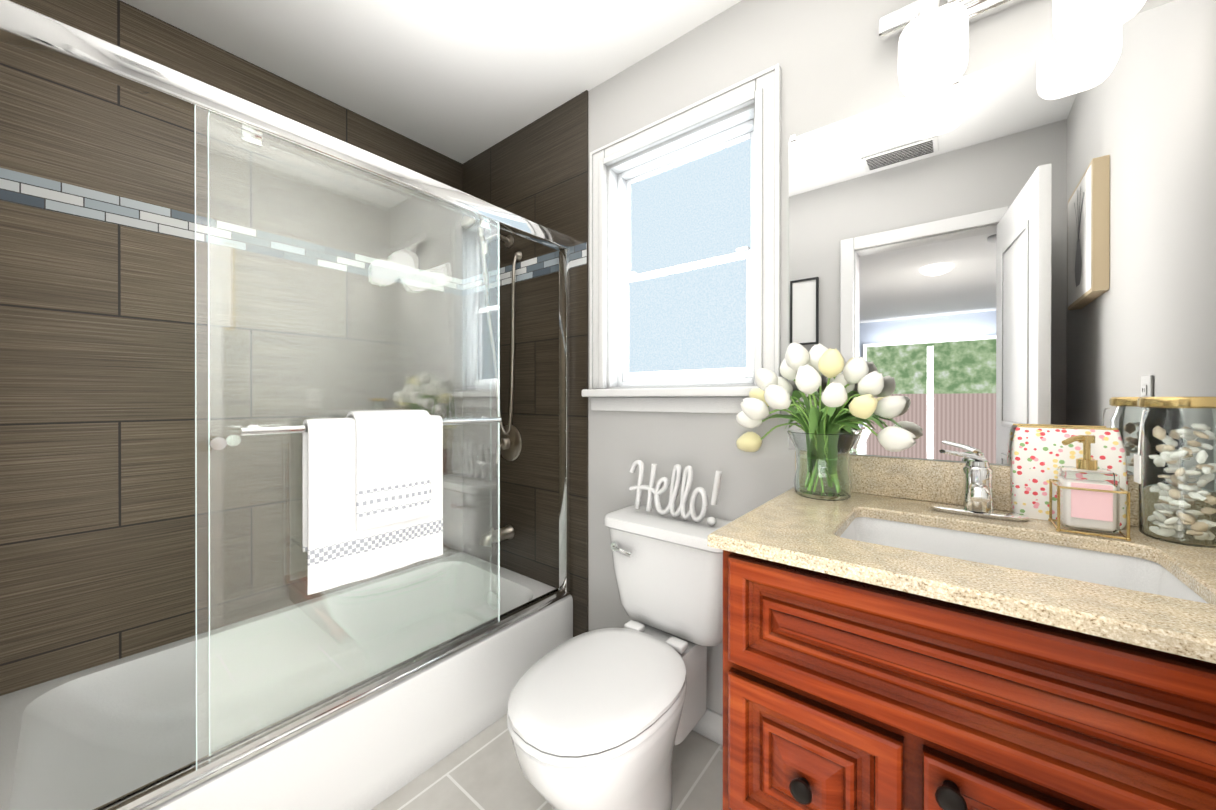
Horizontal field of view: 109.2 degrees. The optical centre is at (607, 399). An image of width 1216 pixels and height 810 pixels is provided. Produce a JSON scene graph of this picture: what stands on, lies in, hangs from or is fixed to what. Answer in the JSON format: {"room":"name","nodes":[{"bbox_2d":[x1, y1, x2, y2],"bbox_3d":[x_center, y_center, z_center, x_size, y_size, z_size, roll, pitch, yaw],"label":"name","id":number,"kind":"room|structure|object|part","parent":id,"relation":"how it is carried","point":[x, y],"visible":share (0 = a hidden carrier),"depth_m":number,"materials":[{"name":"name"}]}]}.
{"room":"bathroom","nodes":[
{"label":"bathroom","id":0,"kind":"room"},
{"bbox_2d":[120,0,741,163],"bbox_3d":[-0.288,-1.300,0.984,2.680,0.060,1.740,0,0,39],"label":"ceiling","id":1,"kind":"structure","parent":0,"point":[462,81],"depth_m":1.56,"materials":[{"name":"white paint"}]},
{"bbox_2d":[371,714,722,809],"bbox_3d":[-0.288,1.181,0.990,2.680,0.100,1.740,0,0,39],"label":"floor","id":2,"kind":"structure","parent":0,"point":[482,770],"depth_m":1.28,"materials":[{"name":"tile"}]},
{"bbox_2d":[0,552,572,809],"bbox_3d":[-0.927,0.977,1.502,0.818,0.304,1.476,0,0,39],"label":"bathtub","id":3,"kind":"object","parent":2,"relation":"on","point":[93,738],"visible":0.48,"depth_m":1.33,"materials":[{"name":"ceramic"}]},
{"bbox_2d":[0,0,570,809],"bbox_3d":[-0.619,0.069,1.253,0.114,1.510,1.473,0,0,39],"label":"shower enclosure","id":4,"kind":"object","parent":3,"relation":"on","point":[50,38],"visible":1,"depth_m":1.09,"materials":[{"name":"clear glass"}]},
{"bbox_3d":[-0.642,0.082,1.252,0.035,1.425,0.812,0,0,39],"label":"shower glass","id":5,"kind":"part","parent":4,"relation":"part of","materials":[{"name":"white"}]},
{"bbox_2d":[302,415,442,594],"bbox_3d":[-0.620,0.256,1.174,0.056,0.419,0.345,0,0,39],"label":"towel","id":6,"kind":"object","parent":4,"relation":"hanging from","point":[338,548],"visible":0.5,"depth_m":1.09,"materials":[{"name":"white fabric"}]},
{"bbox_2d":[346,410,431,530],"bbox_3d":[-0.603,0.180,1.195,0.090,0.303,0.200,0,0,39],"label":"towel","id":7,"kind":"object","parent":4,"relation":"hanging from","point":[393,466],"visible":0.9,"depth_m":1.16,"materials":[{"name":"white fabric"}]},
{"bbox_2d":[507,505,731,809],"bbox_3d":[0.054,0.759,1.195,0.448,0.742,0.732,0,0,39],"label":"toilet","id":8,"kind":"object","parent":2,"relation":"on","point":[604,719],"visible":0.94,"depth_m":1.10,"materials":[{"name":"ceramic"}]},
{"bbox_2d":[629,460,721,525],"bbox_3d":[0.210,0.297,1.403,0.339,0.179,0.030,0,0,39],"label":"sign","id":9,"kind":"object","parent":8,"relation":"on","point":[676,479],"visible":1,"depth_m":1.38,"materials":[{"name":"white plastic"}]},
{"bbox_2d":[708,449,1215,809],"bbox_3d":[0.657,0.620,0.793,0.756,1.020,0.621,0,0,39],"label":"bathroom vanity","id":10,"kind":"object","parent":2,"relation":"on","point":[907,634],"visible":0.92,"depth_m":0.64,"materials":[{"name":"brown wood"}]},
{"bbox_2d":[736,342,915,500],"bbox_3d":[0.528,0.049,1.123,0.449,0.400,0.210,0,0,39],"label":"tulip vase","id":11,"kind":"object","parent":10,"relation":"on","point":[823,443],"visible":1,"depth_m":1.07,"materials":[{"name":"clear glass"}]},
{"bbox_2d":[931,449,1028,520],"bbox_3d":[0.778,0.180,0.907,0.164,0.140,0.149,0,0,39],"label":"faucet","id":12,"kind":"object","parent":10,"relation":"on","point":[977,492],"depth_m":0.92,"materials":[{"name":"silver metal"}]},
{"bbox_2d":[840,517,1206,602],"bbox_3d":[0.674,0.346,0.769,0.469,0.144,0.304,0,0,39],"label":"sink","id":13,"kind":"object","parent":10,"relation":"in","point":[1125,568],"depth_m":0.83,"materials":[{"name":"ceramic"}]},
{"bbox_2d":[1010,425,1127,528],"bbox_3d":[0.947,0.153,0.895,0.164,0.194,0.051,0,0,39],"label":"tissue box","id":14,"kind":"object","parent":10,"relation":"on","point":[1040,455],"visible":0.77,"depth_m":0.90,"materials":[{"name":"multicoloured paper"}]},
{"bbox_2d":[1048,435,1130,540],"bbox_3d":[0.913,0.159,0.823,0.093,0.182,0.093,0,0,39],"label":"soap dispenser","id":15,"kind":"object","parent":10,"relation":"on","point":[1089,492],"visible":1,"depth_m":0.80,"materials":[{"name":"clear glass"}]},
{"bbox_2d":[1134,397,1215,547],"bbox_3d":[1.021,0.122,0.772,0.110,0.256,0.102,0,0,39],"label":"shell jar","id":16,"kind":"object","parent":10,"relation":"on","point":[1175,467],"visible":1,"depth_m":0.74,"materials":[{"name":"clear glass"}]},
{"bbox_2d":[588,0,1174,714],"bbox_3d":[0.218,-0.051,1.619,2.480,2.440,0.120,0,0,39],"label":"wall","id":17,"kind":"structure","parent":0,"point":[836,60],"depth_m":1.39,"materials":[{"name":"grey paint"}]},
{"bbox_2d":[0,0,459,695],"bbox_3d":[-1.251,-0.051,1.758,0.012,2.440,1.500,0,0,39],"label":"wall tile","id":18,"kind":"structure","parent":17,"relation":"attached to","point":[100,300],"depth_m":1.43,"materials":[{"name":"tile"}]},
{"bbox_2d":[460,90,588,636],"bbox_3d":[-0.426,-0.052,2.051,0.875,2.440,0.012,0,0,39],"label":"wall tile","id":19,"kind":"structure","parent":17,"relation":"attached to","point":[538,173],"depth_m":1.98,"materials":[{"name":"tile"}]},
{"bbox_2d":[461,215,521,546],"bbox_3d":[-0.551,-0.084,1.983,0.180,1.522,0.253,0,0,39],"label":"shower fixture","id":20,"kind":"object","parent":19,"relation":"attached to","point":[510,443],"visible":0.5,"depth_m":2.00,"materials":[{"name":"silver metal"}]},
{"bbox_2d":[582,63,780,414],"bbox_3d":[0.247,-0.477,1.550,0.784,1.042,0.160,0,0,39],"label":"window","id":21,"kind":"structure","parent":17,"relation":"in","point":[686,265],"depth_m":1.55,"materials":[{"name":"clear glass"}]},
{"bbox_2d":[692,708,722,745],"bbox_3d":[0.239,1.082,1.519,0.830,0.095,0.014,0,0,39],"label":"baseboard","id":22,"kind":"structure","parent":17,"relation":"attached to","point":[709,725],"depth_m":1.42,"materials":[{"name":"white wood"}]},
{"bbox_2d":[789,0,1215,472],"bbox_3d":[0.836,-0.314,1.039,0.768,0.927,0.010,0,0,39],"label":"mirror","id":23,"kind":"object","parent":17,"relation":"attached to","point":[984,263],"visible":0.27,"depth_m":0.96,"materials":[{"name":"clear mirror"}]},
{"bbox_2d":[878,0,1145,97],"bbox_3d":[0.853,-0.857,0.918,0.485,0.284,0.176,0,0,39],"label":"sconce","id":24,"kind":"object","parent":17,"relation":"attached to","point":[933,48],"visible":1,"depth_m":0.93,"materials":[{"name":"white glass"}]}
]}

